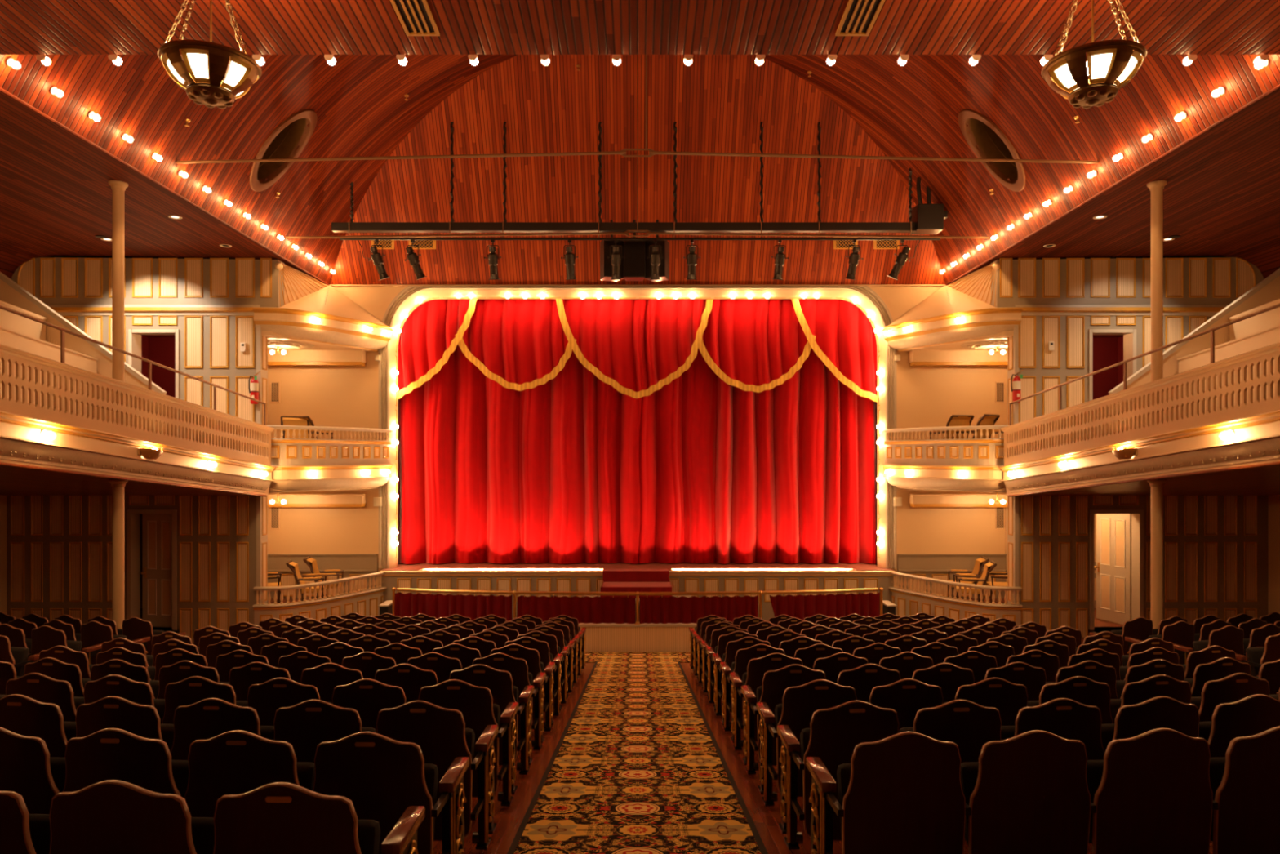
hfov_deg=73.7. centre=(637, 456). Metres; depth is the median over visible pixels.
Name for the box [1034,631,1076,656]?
chair
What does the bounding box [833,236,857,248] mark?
ceiling vent
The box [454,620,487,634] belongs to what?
chair
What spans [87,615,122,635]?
chair
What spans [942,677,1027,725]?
chair
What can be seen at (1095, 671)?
chair
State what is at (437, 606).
curtain
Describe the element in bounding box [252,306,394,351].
canopy
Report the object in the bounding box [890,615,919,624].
chair
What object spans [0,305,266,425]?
guard rail
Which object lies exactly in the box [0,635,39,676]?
chair
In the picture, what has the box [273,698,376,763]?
chair
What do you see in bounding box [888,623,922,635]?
chair
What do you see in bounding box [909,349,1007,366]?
trim
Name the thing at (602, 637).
wall
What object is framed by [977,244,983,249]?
light bulb
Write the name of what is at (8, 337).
tier
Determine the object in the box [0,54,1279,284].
vault
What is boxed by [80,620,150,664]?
chair
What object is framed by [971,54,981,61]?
socket
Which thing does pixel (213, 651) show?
chair
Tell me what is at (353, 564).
wall panel
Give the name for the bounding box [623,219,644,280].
loudspeaker
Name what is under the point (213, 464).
light bulb
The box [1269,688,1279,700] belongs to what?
chair
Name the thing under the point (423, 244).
ceiling vent
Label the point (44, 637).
chair
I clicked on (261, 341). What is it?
trim
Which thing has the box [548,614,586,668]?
chair
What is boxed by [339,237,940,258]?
pipe
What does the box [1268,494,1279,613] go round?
wall
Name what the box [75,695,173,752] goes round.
chair
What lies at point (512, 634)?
chair
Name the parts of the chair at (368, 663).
number plate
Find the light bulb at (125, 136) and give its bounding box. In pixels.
[122,133,133,142]
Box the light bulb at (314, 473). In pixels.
[311,470,317,475]
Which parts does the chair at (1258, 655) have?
armrest, folding seat, seat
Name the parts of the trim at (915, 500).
gold moulding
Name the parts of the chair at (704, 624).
armrest, seat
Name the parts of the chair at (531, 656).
number plate, folding seat, armrest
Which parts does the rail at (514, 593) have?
post, post, rail, post, post, post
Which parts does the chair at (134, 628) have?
seat, folding seat, armrest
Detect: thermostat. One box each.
[240,342,245,351]
[1048,341,1053,350]
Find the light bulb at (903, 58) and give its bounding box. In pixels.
[897,54,909,65]
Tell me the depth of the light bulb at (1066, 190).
12.69 m
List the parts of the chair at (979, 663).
number plate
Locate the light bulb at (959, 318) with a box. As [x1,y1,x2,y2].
[955,316,962,322]
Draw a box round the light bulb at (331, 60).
[324,54,335,65]
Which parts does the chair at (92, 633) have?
seat, folding seat, armrest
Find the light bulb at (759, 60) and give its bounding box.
[755,54,764,65]
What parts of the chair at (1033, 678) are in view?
number plate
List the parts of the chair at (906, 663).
number plate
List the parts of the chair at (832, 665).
number plate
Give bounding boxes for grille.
[604,240,623,277]
[623,240,644,276]
[644,240,664,277]
[896,355,900,359]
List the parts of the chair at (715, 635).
armrest, seat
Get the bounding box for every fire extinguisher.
[248,371,260,404]
[1010,369,1022,402]
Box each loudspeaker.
[600,219,623,281]
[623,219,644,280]
[644,219,668,281]
[911,177,947,234]
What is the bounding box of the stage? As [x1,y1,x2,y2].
[381,561,893,622]
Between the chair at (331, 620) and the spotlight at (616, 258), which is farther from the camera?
the spotlight at (616, 258)
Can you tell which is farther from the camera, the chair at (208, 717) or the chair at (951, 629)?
the chair at (951, 629)
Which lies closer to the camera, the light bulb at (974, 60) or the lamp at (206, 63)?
the lamp at (206, 63)
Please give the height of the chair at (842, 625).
0.872 m
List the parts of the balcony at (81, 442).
cap rail, gold cornice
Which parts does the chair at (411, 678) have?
number plate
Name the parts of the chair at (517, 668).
number plate, folding seat, armrest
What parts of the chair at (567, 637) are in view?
seat, armrest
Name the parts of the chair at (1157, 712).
folding seat, seat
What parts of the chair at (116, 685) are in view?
number plate, seat, folding seat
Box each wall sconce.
[137,447,163,459]
[1111,447,1137,459]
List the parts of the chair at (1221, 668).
folding seat, number plate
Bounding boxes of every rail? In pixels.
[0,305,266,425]
[391,586,883,624]
[1008,302,1279,425]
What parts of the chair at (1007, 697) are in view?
number plate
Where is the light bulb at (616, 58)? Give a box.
[612,54,621,65]
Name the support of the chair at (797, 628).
on the floor at (508, 820)
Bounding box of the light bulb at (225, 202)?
[223,199,231,206]
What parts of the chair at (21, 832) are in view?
folding seat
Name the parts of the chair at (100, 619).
folding seat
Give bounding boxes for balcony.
[0,343,275,493]
[999,342,1279,493]
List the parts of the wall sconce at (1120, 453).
plate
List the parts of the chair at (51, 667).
number plate, folding seat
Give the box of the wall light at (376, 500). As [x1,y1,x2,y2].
[373,497,380,505]
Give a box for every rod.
[176,54,1098,164]
[285,54,989,239]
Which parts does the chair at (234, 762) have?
number plate, folding seat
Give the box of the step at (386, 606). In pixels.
[378,600,392,615]
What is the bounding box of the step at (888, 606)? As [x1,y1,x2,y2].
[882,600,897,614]
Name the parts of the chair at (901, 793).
armrest, folding seat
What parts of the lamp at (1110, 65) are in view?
chain, chain, glass pane, cord, lamp shade, glass pane, chain, glass pane, chain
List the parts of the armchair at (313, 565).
post, backrest, arm, seat, arm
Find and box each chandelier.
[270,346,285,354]
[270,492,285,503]
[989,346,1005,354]
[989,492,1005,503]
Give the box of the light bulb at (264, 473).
[258,469,267,476]
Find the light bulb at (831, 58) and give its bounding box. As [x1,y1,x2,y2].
[826,54,837,65]
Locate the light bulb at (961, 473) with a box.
[957,470,964,475]
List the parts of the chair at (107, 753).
number plate, folding seat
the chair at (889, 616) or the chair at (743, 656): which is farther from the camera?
the chair at (889, 616)
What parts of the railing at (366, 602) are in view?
panel, panel, panel, rail, gold moulding, panel, panel, panel, panel, panel, panel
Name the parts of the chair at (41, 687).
number plate, folding seat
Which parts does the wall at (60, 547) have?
wall panel, wall panel, wall panel, wall panel, wall panel, wall panel, wall panel, wall panel, wall panel, wall panel, wall panel, wall panel, wall panel, wall panel, wall panel, wall panel, wall panel, wall panel, wall panel, wall panel, wall panel, wall panel, wall panel, wall panel, wall panel, wall panel, wall panel, wall panel, wall panel, gold moulding, wall panel, wall panel, wall panel, wall panel, wall panel, wall panel, wall panel, wall panel, wall panel, wall panel, wall panel, wall panel, wall panel, wall panel, wall panel, wall panel, wall panel, wall panel, wall panel, wall panel, wall panel, wall panel, wall panel, wall panel, wall panel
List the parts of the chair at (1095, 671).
number plate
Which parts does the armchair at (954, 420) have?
arm, post, backrest, rail, post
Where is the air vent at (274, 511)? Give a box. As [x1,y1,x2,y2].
[270,506,279,528]
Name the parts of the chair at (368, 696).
number plate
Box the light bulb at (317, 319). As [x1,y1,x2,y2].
[313,316,319,322]
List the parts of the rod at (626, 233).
rod, rod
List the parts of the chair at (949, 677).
number plate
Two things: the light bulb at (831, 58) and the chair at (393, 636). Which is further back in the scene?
the chair at (393, 636)
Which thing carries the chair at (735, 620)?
on the floor at (508, 820)
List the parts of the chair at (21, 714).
number plate, folding seat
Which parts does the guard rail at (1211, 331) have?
post, post, post, post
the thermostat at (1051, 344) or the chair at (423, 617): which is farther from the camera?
the thermostat at (1051, 344)
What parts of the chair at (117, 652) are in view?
folding seat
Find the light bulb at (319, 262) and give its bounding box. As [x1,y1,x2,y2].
[317,261,324,266]
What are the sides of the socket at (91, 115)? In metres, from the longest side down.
0.087 x 0.083 x 0.040 m
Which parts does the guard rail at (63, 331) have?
post, post, post, post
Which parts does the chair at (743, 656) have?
armrest, folding seat, number plate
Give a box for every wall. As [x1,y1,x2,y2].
[0,494,7,613]
[7,257,284,644]
[140,513,142,608]
[141,334,175,435]
[267,284,1007,586]
[275,262,386,325]
[329,54,945,284]
[578,622,697,651]
[888,262,999,325]
[991,257,1268,637]
[1004,334,1123,599]
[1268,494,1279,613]
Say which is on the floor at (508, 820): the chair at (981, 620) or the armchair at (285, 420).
the chair at (981, 620)
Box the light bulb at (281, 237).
[276,234,284,239]
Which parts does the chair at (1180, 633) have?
armrest, folding seat, seat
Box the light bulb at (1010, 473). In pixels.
[1007,469,1016,476]
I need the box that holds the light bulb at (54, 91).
[49,86,63,97]
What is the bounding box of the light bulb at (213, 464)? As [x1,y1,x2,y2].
[206,459,217,467]
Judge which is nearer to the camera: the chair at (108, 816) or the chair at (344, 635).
the chair at (108, 816)
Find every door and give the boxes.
[141,513,172,627]
[1094,513,1131,624]
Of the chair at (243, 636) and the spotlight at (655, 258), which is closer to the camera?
the chair at (243, 636)
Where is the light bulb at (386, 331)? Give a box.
[384,329,391,335]
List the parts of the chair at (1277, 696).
folding seat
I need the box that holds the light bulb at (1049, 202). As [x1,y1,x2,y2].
[1043,199,1051,206]
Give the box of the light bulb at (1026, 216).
[1024,212,1032,218]
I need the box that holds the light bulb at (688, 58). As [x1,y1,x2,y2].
[684,54,693,65]
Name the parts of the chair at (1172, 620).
folding seat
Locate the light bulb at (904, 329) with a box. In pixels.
[902,325,909,331]
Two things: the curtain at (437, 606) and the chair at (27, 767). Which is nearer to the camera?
the chair at (27, 767)
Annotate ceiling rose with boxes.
[267,339,315,349]
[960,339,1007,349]
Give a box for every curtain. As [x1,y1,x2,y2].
[394,590,511,620]
[398,344,637,564]
[516,593,635,623]
[637,347,876,564]
[640,593,758,623]
[768,590,879,620]
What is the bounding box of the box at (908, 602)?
[888,571,1022,625]
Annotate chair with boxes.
[0,611,15,624]
[0,623,31,675]
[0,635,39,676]
[0,660,21,694]
[0,693,76,757]
[0,726,66,813]
[0,790,50,853]
[5,672,84,721]
[8,617,37,638]
[22,613,48,627]
[24,657,90,696]
[31,625,102,664]
[39,644,93,678]
[44,619,80,640]
[48,779,214,853]
[54,614,82,633]
[62,727,188,798]
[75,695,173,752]
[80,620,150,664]
[83,674,164,723]
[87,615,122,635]
[90,658,159,698]
[96,646,155,679]
[101,637,153,666]
[122,617,186,654]
[151,631,199,654]
[152,638,206,666]
[154,648,216,679]
[156,660,229,698]
[162,675,248,724]
[170,697,274,759]
[184,729,315,817]
[193,626,231,647]
[199,631,240,656]
[205,640,253,667]
[213,782,425,853]
[215,649,269,681]
[228,621,262,637]
[228,661,290,700]
[236,626,274,645]
[247,633,288,655]
[247,677,332,725]
[258,617,289,631]
[260,640,307,667]
[269,622,302,637]
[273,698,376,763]
[277,650,331,683]
[281,627,319,645]
[284,614,311,626]
[296,618,325,631]
[297,634,338,654]
[300,662,363,702]
[310,622,343,637]
[312,731,469,853]
[316,641,364,665]
[320,615,347,625]
[327,628,364,644]
[332,678,405,731]
[334,619,365,630]
[340,612,366,620]
[342,651,396,679]
[348,635,391,652]
[352,623,386,635]
[355,615,384,624]
[373,619,405,630]
[373,629,412,643]
[373,642,422,664]
[373,663,438,702]
[374,613,401,620]
[376,700,497,849]
[393,616,422,626]
[395,624,431,637]
[400,635,443,654]
[407,652,462,684]
[408,613,435,622]
[414,620,446,631]
[417,679,519,806]
[421,629,460,646]
[431,617,459,627]
[431,643,480,669]
[440,625,475,639]
[445,613,471,623]
[448,663,533,774]
[452,635,496,657]
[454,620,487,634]
[467,617,497,628]
[469,630,508,648]
[471,652,546,750]
[483,613,506,624]
[483,625,519,640]
[490,643,555,731]
[494,621,528,635]
[504,617,536,629]
[504,636,562,715]
[513,614,542,625]
[516,630,568,702]
[526,625,574,692]
[534,621,578,683]
[542,617,582,675]
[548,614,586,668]
[688,614,726,668]
[692,617,733,675]
[696,621,740,683]
[700,625,748,692]
[706,630,758,702]
[712,636,770,715]
[720,643,785,731]
[729,652,803,750]
[732,614,761,626]
[739,617,770,629]
[741,663,826,774]
[746,621,780,635]
[755,625,792,640]
[756,679,857,806]
[766,630,806,648]
[768,613,791,624]
[777,617,807,628]
[777,700,898,849]
[778,635,822,657]
[788,620,820,634]
[794,643,843,669]
[800,625,835,639]
[804,613,830,623]
[805,731,971,853]
[813,652,868,684]
[814,629,853,646]
[815,617,843,627]
[828,620,860,631]
[831,635,875,654]
[837,663,901,702]
[839,613,866,622]
[844,624,879,637]
[853,616,881,626]
[853,642,901,664]
[862,629,901,644]
[869,619,901,630]
[869,678,942,732]
[873,613,900,620]
[878,651,933,679]
[884,635,927,652]
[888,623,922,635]
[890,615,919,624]
[898,698,1001,839]
[908,612,934,621]
[909,619,940,630]
[910,628,947,644]
[911,641,958,665]
[911,662,974,702]
[927,615,955,625]
[931,622,964,637]
[936,634,977,654]
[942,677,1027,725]
[943,650,997,683]
[949,618,978,631]
[955,627,993,645]
[960,729,1096,853]
[963,614,990,626]
[967,640,1014,667]
[972,622,1006,637]
[984,661,1046,700]
[985,617,1016,631]
[986,633,1027,655]
[1000,626,1038,645]
[1000,697,1104,843]
[1005,649,1059,681]
[1013,621,1046,637]
[1022,640,1069,667]
[1027,675,1112,724]
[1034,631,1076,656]
[1044,626,1081,647]
[1045,660,1118,698]
[1058,648,1120,679]
[1068,638,1122,666]
[1075,631,1123,654]
[1086,727,1217,853]
[1089,617,1152,654]
[1101,696,1199,752]
[1110,674,1191,723]
[1115,658,1185,698]
[1120,646,1179,679]
[1121,637,1173,666]
[1124,620,1195,664]
[1152,615,1187,635]
[1172,625,1245,664]
[1181,644,1235,678]
[1184,657,1250,697]
[1191,672,1269,721]
[1193,614,1221,633]
[1194,619,1231,640]
[1199,693,1279,757]
[1208,725,1279,853]
[1226,613,1253,627]
[1235,632,1279,676]
[1237,617,1266,638]
[1243,623,1279,675]
[1253,658,1279,694]
[1259,611,1279,624]
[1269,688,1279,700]
[1274,620,1279,626]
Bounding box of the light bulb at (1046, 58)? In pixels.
[1040,54,1053,65]
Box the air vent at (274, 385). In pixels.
[270,381,279,402]
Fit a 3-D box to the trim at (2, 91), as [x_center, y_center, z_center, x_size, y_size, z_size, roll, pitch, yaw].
[-6.600,-3.730,13.050,0.044,0.212,10.501,0,0,0]
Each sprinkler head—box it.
[184,119,191,126]
[1074,115,1079,123]
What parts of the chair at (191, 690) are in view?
number plate, folding seat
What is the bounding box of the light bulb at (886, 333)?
[884,329,890,335]
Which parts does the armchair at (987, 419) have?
arm, post, backrest, rail, post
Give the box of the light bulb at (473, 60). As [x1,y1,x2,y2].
[467,54,478,65]
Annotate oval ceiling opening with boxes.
[249,109,317,191]
[957,109,1025,191]
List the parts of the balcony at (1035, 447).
gold cornice, cap rail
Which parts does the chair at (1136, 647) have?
folding seat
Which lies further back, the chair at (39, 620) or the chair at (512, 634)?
the chair at (39, 620)
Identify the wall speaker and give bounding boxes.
[373,497,382,506]
[374,355,380,360]
[894,355,900,360]
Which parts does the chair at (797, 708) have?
armrest, folding seat, number plate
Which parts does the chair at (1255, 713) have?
folding seat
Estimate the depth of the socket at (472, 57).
7.86 m
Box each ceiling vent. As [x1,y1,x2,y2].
[370,240,394,248]
[390,0,439,35]
[408,236,435,248]
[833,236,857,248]
[835,0,885,35]
[873,240,899,248]
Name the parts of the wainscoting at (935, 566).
wall panel, wall panel, wall panel, wall panel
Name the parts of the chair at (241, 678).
number plate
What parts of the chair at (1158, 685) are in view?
folding seat, seat, number plate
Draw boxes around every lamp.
[157,0,262,108]
[1040,0,1146,108]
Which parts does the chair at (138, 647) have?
folding seat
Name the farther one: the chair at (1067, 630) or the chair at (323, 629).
the chair at (323, 629)
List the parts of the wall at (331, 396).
picture rail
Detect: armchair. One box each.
[267,571,281,603]
[280,415,314,438]
[285,560,327,600]
[297,416,333,439]
[302,555,344,598]
[929,414,973,439]
[947,555,989,599]
[952,413,999,439]
[955,560,996,602]
[985,571,1007,603]
[991,430,1004,433]
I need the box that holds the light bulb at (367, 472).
[364,469,370,474]
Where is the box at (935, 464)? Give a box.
[881,425,1008,492]
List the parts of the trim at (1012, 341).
wall panel, wall panel, wall panel, wall panel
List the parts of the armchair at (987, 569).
seat, arm, arm, backrest, post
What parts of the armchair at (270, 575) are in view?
arm, seat, arm, leg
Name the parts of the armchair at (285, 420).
rail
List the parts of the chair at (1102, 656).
number plate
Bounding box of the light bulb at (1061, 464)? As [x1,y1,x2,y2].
[1057,459,1068,467]
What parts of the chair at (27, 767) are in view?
folding seat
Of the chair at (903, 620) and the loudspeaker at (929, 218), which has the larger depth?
the loudspeaker at (929, 218)
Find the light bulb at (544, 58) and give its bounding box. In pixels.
[539,54,549,65]
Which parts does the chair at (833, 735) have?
armrest, folding seat, number plate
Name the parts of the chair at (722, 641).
armrest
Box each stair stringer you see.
[0,271,166,431]
[1108,268,1279,426]
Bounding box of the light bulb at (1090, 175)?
[1087,169,1097,177]
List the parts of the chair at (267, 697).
number plate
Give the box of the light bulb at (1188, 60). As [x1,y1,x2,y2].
[1182,54,1197,65]
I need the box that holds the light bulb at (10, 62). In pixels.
[6,57,20,69]
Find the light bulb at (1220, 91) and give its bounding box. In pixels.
[1212,86,1225,97]
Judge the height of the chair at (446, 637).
0.872 m
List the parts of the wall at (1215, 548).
wall panel, wall panel, wall panel, wall panel, wall panel, wall panel, wall panel, wall panel, wall panel, wall panel, wall panel, wall panel, wall panel, wall panel, wall panel, wall panel, wall panel, wall panel, wall panel, wall panel, wall panel, wall panel, wall panel, wall panel, wall panel, gold moulding, wall panel, wall panel, wall panel, wall panel, wall panel, wall panel, wall panel, wall panel, wall panel, wall panel, wall panel, wall panel, wall panel, wall panel, wall panel, wall panel, wall panel, wall panel, wall panel, wall panel, wall panel, wall panel, wall panel, wall panel, wall panel, wall panel, wall panel, wall panel, wall panel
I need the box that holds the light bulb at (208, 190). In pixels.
[201,185,211,193]
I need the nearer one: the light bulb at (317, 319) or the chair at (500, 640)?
the chair at (500, 640)
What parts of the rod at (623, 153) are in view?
rod, rod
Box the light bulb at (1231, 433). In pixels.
[1219,429,1235,439]
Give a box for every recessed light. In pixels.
[94,235,106,238]
[100,238,111,241]
[168,215,182,219]
[219,244,231,247]
[1043,244,1055,247]
[1093,215,1106,219]
[1163,238,1174,241]
[1168,235,1180,238]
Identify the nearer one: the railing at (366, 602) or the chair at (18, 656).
the chair at (18, 656)
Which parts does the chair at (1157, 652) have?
folding seat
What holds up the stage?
on the floor
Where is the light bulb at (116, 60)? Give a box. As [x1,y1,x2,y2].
[107,54,122,65]
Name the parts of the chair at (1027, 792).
folding seat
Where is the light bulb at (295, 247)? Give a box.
[291,244,297,249]
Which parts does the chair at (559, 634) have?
seat, armrest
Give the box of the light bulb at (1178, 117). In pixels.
[1174,111,1186,121]
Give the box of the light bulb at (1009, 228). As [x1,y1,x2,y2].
[1007,223,1014,230]
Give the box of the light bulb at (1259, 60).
[1253,54,1269,65]
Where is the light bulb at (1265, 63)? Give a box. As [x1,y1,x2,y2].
[1254,59,1269,69]
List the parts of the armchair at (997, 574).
leg, seat, arm, arm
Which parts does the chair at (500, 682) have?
number plate, folding seat, armrest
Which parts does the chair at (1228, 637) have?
armrest, folding seat, seat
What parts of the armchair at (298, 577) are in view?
post, backrest, arm, arm, seat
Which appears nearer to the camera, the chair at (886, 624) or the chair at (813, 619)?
the chair at (886, 624)
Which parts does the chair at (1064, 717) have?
folding seat, seat, number plate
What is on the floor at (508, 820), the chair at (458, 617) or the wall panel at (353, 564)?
the chair at (458, 617)
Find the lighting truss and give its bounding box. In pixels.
[331,121,915,237]
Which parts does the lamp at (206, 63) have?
chain, glass pane, chain, glass pane, lamp shade, cord, chain, glass pane, chain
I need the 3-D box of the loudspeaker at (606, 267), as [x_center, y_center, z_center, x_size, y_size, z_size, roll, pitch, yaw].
[-0.520,-4.119,17.026,0.446,1.177,0.385,0,0,-22]
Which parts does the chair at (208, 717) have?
number plate, folding seat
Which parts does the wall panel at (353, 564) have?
wall panel, wall panel, wall panel, wall panel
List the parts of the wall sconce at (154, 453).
plate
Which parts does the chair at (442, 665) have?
number plate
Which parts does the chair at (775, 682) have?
armrest, folding seat, number plate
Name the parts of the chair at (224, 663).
number plate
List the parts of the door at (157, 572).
handle, panel, panel, panel, panel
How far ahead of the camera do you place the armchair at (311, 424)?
17.35 m
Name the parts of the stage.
panel, panel, panel, panel, panel, panel, panel, panel, panel, panel, panel, gold moulding, panel, panel, panel, panel, panel, panel, panel, panel, panel, panel, panel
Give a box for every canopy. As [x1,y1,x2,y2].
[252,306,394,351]
[880,306,1022,351]
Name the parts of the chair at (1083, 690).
folding seat, number plate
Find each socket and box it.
[6,57,13,66]
[35,54,45,61]
[40,429,47,436]
[49,86,57,94]
[88,111,94,118]
[107,54,118,61]
[122,133,128,140]
[151,152,157,159]
[177,169,182,175]
[206,459,211,465]
[252,54,262,61]
[324,54,333,61]
[395,54,405,61]
[467,54,477,61]
[539,54,549,61]
[612,54,621,61]
[684,54,693,61]
[755,54,764,61]
[827,54,837,61]
[899,54,909,61]
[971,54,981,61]
[1043,54,1053,61]
[1092,169,1097,176]
[1118,152,1123,159]
[1146,133,1153,140]
[1180,111,1186,119]
[1186,54,1197,61]
[1217,86,1225,94]
[1227,429,1235,436]
[1258,54,1269,61]
[1262,59,1269,66]
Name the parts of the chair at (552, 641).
seat, armrest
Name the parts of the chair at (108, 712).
number plate, folding seat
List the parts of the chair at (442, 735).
number plate, folding seat, armrest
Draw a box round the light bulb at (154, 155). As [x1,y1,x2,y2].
[151,152,162,161]
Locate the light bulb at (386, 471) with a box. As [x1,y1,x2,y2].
[384,468,390,474]
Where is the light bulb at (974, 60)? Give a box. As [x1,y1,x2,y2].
[968,54,981,65]
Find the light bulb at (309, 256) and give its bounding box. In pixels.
[305,253,311,258]
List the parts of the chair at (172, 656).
number plate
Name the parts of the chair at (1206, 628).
folding seat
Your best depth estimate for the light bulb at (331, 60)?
7.86 m
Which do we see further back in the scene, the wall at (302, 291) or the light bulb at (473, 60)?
the wall at (302, 291)
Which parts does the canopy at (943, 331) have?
gold cornice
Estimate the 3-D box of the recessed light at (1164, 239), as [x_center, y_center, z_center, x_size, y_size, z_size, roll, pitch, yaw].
[9.151,-3.737,14.722,0.200,0.012,0.200,0,0,0]
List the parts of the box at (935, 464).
panel, panel, panel, panel, panel, panel, gold cornice, gold moulding, rail, panel, panel, panel, panel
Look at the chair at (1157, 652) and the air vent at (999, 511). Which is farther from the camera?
the air vent at (999, 511)
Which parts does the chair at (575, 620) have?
seat, armrest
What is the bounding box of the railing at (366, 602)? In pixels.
[253,571,386,625]
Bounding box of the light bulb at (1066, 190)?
[1064,185,1073,193]
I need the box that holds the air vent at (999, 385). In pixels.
[995,381,1004,402]
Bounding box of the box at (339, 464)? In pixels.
[266,425,393,492]
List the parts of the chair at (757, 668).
armrest, folding seat, number plate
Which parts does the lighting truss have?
chain, chain, chain, chain, chain, chain, chain, chain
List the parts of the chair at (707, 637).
armrest, seat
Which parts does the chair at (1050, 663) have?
number plate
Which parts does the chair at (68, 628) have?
folding seat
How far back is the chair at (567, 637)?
11.18 m
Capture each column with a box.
[107,180,128,422]
[108,479,128,628]
[1146,180,1167,422]
[1146,479,1167,628]
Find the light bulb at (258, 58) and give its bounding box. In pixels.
[252,54,264,65]
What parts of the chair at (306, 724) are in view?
number plate, folding seat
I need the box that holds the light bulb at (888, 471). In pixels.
[884,468,890,474]
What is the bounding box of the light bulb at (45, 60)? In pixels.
[35,54,50,65]
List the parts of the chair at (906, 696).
number plate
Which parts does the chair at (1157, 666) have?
folding seat, number plate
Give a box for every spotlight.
[368,238,390,279]
[404,238,426,279]
[484,238,501,279]
[560,238,577,279]
[607,238,624,279]
[646,238,663,279]
[683,238,700,279]
[771,238,788,279]
[845,238,862,279]
[886,238,910,279]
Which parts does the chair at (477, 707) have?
number plate, folding seat, armrest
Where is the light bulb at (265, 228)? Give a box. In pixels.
[260,223,267,230]
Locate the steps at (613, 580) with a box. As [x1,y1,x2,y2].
[580,568,693,604]
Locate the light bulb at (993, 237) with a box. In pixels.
[991,234,998,239]
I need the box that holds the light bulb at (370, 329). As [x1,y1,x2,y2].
[365,325,372,331]
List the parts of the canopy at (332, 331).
gold cornice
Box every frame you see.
[126,328,179,630]
[378,285,896,568]
[1088,328,1143,630]
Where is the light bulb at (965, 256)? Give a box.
[963,253,969,258]
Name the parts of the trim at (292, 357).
gold moulding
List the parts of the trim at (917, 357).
gold moulding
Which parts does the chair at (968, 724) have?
folding seat, number plate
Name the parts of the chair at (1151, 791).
folding seat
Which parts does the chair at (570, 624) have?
seat, armrest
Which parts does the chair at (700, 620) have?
armrest, seat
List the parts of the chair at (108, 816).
folding seat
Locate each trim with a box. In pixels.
[0,87,329,285]
[0,461,266,496]
[256,324,267,604]
[267,349,366,366]
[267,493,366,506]
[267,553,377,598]
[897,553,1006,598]
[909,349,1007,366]
[909,493,1007,506]
[945,84,1279,285]
[1007,324,1018,604]
[1008,461,1279,496]
[1094,561,1096,608]
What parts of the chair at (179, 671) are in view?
number plate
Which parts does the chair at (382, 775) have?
number plate, folding seat, armrest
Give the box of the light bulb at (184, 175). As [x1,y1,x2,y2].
[177,169,187,177]
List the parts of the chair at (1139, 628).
armrest, folding seat, seat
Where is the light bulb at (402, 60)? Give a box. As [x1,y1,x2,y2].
[395,54,406,65]
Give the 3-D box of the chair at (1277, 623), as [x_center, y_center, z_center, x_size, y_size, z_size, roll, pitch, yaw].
[8.124,2.444,10.955,0.566,0.872,0.565,0,0,-16]
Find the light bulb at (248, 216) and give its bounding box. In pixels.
[242,212,250,218]
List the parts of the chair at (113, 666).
number plate, folding seat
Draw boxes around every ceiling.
[0,0,1279,54]
[0,92,310,279]
[0,458,269,495]
[964,88,1279,279]
[1004,458,1279,495]
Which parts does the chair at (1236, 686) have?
folding seat, number plate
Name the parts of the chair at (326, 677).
number plate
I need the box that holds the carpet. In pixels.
[506,651,768,853]
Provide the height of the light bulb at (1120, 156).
0.109 m
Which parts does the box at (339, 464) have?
panel, panel, panel, panel, rail, gold moulding, gold cornice, panel, panel, panel, panel, panel, panel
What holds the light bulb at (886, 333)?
attached to the canopy at (943, 331)
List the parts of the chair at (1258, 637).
folding seat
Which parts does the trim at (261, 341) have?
wall panel, wall panel, wall panel, wall panel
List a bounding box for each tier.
[0,300,46,341]
[0,325,97,418]
[1177,324,1279,416]
[1228,298,1279,341]
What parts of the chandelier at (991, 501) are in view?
stem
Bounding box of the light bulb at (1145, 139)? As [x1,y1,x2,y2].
[1142,133,1153,142]
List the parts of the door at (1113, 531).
handle, panel, panel, panel, panel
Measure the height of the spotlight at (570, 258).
0.796 m
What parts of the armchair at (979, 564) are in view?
arm, seat, arm, backrest, post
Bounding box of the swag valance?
[397,298,877,402]
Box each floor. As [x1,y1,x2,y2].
[140,608,195,632]
[267,598,313,603]
[432,661,1213,853]
[961,598,1007,603]
[1088,608,1123,632]
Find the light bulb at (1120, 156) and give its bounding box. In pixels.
[1113,152,1123,161]
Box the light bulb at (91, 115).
[88,111,100,121]
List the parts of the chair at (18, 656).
seat, folding seat, armrest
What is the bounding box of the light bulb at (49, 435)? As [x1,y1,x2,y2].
[40,429,55,439]
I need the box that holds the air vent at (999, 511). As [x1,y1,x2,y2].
[995,506,1004,528]
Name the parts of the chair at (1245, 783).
folding seat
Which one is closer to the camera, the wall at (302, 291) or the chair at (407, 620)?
the chair at (407, 620)
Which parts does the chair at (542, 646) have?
folding seat, armrest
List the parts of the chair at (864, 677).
number plate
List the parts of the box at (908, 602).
panel, panel, panel, panel, panel, panel, gold moulding, rail, panel, panel, panel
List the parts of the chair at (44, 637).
seat, folding seat, armrest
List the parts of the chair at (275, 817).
number plate, folding seat, armrest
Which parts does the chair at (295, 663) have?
number plate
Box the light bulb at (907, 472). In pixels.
[904,469,911,474]
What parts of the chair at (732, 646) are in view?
armrest, folding seat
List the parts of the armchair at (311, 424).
backrest, post, arm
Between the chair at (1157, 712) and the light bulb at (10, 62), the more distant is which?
the light bulb at (10, 62)
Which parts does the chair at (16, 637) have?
folding seat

